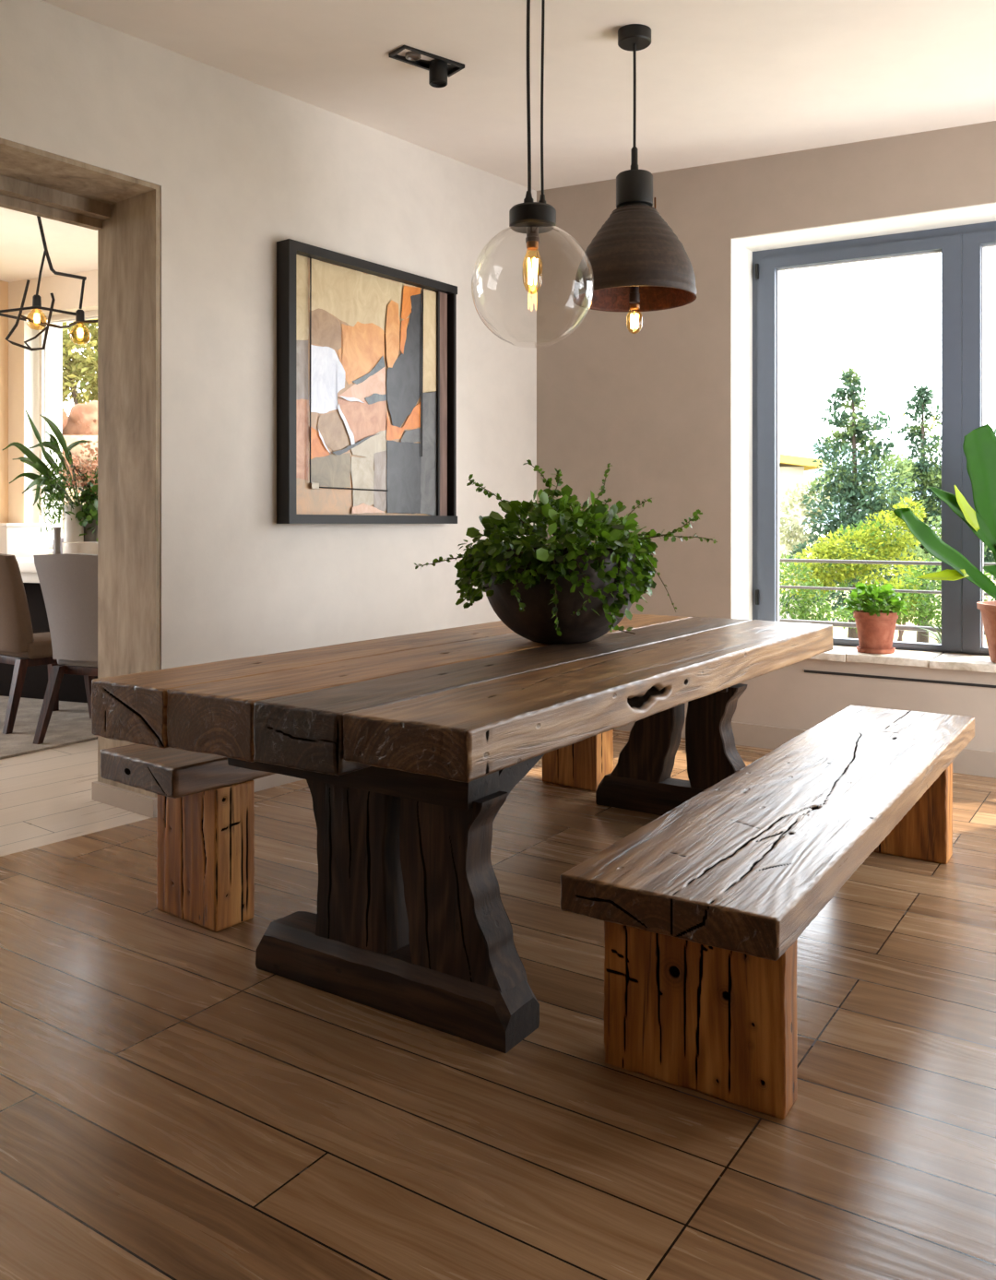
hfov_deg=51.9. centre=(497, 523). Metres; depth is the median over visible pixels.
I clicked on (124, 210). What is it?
doorway
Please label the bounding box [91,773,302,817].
baseboard
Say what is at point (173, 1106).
floor
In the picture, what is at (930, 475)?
pine tree
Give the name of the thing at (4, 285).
wall
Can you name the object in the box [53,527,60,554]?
vase
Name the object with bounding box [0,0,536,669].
wall
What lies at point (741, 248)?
trim reveal
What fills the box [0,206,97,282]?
ceiling
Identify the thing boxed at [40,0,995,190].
ceiling
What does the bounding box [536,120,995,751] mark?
wall
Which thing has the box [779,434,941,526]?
hill
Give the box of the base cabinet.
[0,522,49,557]
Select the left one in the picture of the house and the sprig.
the sprig
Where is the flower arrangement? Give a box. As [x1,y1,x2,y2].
[58,419,97,542]
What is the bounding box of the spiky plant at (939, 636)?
[917,619,941,643]
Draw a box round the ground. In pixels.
[796,536,995,646]
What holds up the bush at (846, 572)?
on the ground
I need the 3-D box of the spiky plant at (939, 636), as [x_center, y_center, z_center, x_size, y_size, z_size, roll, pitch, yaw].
[2.566,0.683,5.834,0.340,0.274,0.346,0,0,0]
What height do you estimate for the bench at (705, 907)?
0.453 m
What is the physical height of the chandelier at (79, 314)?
1.090 m
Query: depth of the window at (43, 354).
8.73 m
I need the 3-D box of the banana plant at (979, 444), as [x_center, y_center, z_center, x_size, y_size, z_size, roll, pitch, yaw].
[2.344,0.066,4.782,1.132,1.168,0.422,0,0,0]
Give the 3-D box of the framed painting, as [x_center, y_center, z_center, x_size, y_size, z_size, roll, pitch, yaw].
[-0.607,-0.635,5.045,0.085,1.270,1.163,0,0,38]
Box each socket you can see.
[32,294,41,306]
[75,308,84,321]
[525,225,539,243]
[628,285,639,303]
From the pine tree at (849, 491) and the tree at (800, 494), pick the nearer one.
the pine tree at (849, 491)
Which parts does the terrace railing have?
rail, rail, rail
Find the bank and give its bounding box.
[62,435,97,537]
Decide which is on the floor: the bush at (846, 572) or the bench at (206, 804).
the bench at (206, 804)
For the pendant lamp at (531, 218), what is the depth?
3.19 m
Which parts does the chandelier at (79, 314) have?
wire frame, stem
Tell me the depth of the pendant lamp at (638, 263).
3.78 m
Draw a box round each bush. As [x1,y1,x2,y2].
[779,496,929,640]
[779,552,833,620]
[829,555,993,640]
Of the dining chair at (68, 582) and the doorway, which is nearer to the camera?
the doorway
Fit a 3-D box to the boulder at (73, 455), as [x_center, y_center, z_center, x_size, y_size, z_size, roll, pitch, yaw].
[-5.295,-0.661,12.279,0.548,0.528,0.498,0,0,-18]
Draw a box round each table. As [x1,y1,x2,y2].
[0,557,97,702]
[91,613,833,1053]
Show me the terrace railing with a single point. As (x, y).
(835, 623)
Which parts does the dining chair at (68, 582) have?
leg, backrest, seat, seat frame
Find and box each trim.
[23,314,62,550]
[804,669,995,687]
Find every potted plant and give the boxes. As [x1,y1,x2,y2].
[2,410,92,545]
[414,459,717,643]
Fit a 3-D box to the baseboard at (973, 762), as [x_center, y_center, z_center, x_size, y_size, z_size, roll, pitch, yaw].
[1.857,1.121,5.074,3.950,0.118,0.018,0,0,35]
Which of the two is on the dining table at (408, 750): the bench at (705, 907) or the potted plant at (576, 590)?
the potted plant at (576, 590)
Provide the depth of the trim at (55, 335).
8.75 m
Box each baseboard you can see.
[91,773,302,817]
[614,716,995,778]
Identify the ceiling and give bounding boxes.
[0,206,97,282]
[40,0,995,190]
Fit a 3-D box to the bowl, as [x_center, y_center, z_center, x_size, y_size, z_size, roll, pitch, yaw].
[0.224,0.253,3.660,0.556,0.328,0.556,0,0,0]
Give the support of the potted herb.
on the sill
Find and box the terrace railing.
[779,558,995,635]
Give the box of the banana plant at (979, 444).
[893,423,995,663]
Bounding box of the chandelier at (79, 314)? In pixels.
[0,215,97,350]
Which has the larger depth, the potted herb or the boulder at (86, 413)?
the boulder at (86, 413)
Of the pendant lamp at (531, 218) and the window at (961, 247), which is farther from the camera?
the window at (961, 247)
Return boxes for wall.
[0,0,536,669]
[0,280,8,522]
[8,270,97,554]
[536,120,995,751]
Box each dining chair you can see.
[0,553,94,734]
[33,553,97,744]
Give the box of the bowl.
[484,546,636,643]
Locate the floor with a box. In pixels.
[0,729,995,1279]
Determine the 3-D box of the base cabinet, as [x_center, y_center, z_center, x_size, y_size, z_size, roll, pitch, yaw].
[-4.000,0.588,8.379,0.440,1.184,0.420,0,0,25]
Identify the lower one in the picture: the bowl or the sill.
the sill
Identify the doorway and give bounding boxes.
[0,137,160,797]
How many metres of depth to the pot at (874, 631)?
5.12 m
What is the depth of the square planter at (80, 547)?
6.45 m
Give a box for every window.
[38,309,97,549]
[752,221,995,655]
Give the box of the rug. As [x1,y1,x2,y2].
[0,695,97,759]
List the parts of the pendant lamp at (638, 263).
cord, lamp shade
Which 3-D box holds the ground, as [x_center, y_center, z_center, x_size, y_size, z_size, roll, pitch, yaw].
[20.000,3.180,113.800,280.000,0.800,212.400,0,0,0]
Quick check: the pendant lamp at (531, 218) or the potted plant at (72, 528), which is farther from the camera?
the potted plant at (72, 528)
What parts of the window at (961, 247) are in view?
sash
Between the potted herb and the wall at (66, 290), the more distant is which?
the wall at (66, 290)
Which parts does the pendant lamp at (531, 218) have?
cord, glass globe, cord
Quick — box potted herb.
[841,580,908,653]
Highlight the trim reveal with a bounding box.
[730,201,995,620]
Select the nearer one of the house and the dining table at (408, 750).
the dining table at (408, 750)
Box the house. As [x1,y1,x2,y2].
[779,453,822,618]
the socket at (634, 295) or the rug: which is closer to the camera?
the socket at (634, 295)
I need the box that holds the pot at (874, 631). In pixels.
[853,609,898,649]
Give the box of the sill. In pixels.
[807,645,995,673]
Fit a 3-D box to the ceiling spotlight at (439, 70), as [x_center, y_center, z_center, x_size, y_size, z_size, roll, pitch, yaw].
[-0.290,-1.866,4.200,0.300,0.097,0.115,0,0,-39]
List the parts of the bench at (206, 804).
seat, leg, leg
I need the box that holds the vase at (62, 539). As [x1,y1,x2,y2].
[52,537,63,554]
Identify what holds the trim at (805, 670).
attached to the wall at (653, 404)
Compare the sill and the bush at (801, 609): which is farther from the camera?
the bush at (801, 609)
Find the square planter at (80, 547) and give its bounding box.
[61,541,97,554]
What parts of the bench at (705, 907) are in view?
leg, seat, leg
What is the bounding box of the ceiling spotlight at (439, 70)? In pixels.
[389,44,464,87]
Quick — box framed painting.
[276,238,457,523]
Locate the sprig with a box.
[613,625,635,634]
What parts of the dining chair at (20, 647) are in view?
leg, backrest, seat, seat frame, leg, leg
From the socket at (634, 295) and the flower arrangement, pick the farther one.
the flower arrangement
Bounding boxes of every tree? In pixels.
[62,319,97,410]
[779,367,941,638]
[779,474,832,612]
[859,384,941,642]
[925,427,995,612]
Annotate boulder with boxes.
[62,400,97,435]
[62,410,68,429]
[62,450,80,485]
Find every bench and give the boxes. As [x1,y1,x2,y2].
[100,729,613,931]
[560,705,974,1119]
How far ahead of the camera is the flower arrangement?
6.69 m
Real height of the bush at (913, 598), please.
2.608 m
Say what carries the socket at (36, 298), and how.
attached to the chandelier at (79, 314)
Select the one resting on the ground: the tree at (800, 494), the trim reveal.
the tree at (800, 494)
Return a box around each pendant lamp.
[471,0,593,347]
[573,23,696,332]
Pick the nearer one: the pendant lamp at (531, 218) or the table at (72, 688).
the pendant lamp at (531, 218)
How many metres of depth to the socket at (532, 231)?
3.18 m
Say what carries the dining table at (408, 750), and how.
on the floor
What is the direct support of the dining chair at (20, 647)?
on the rug

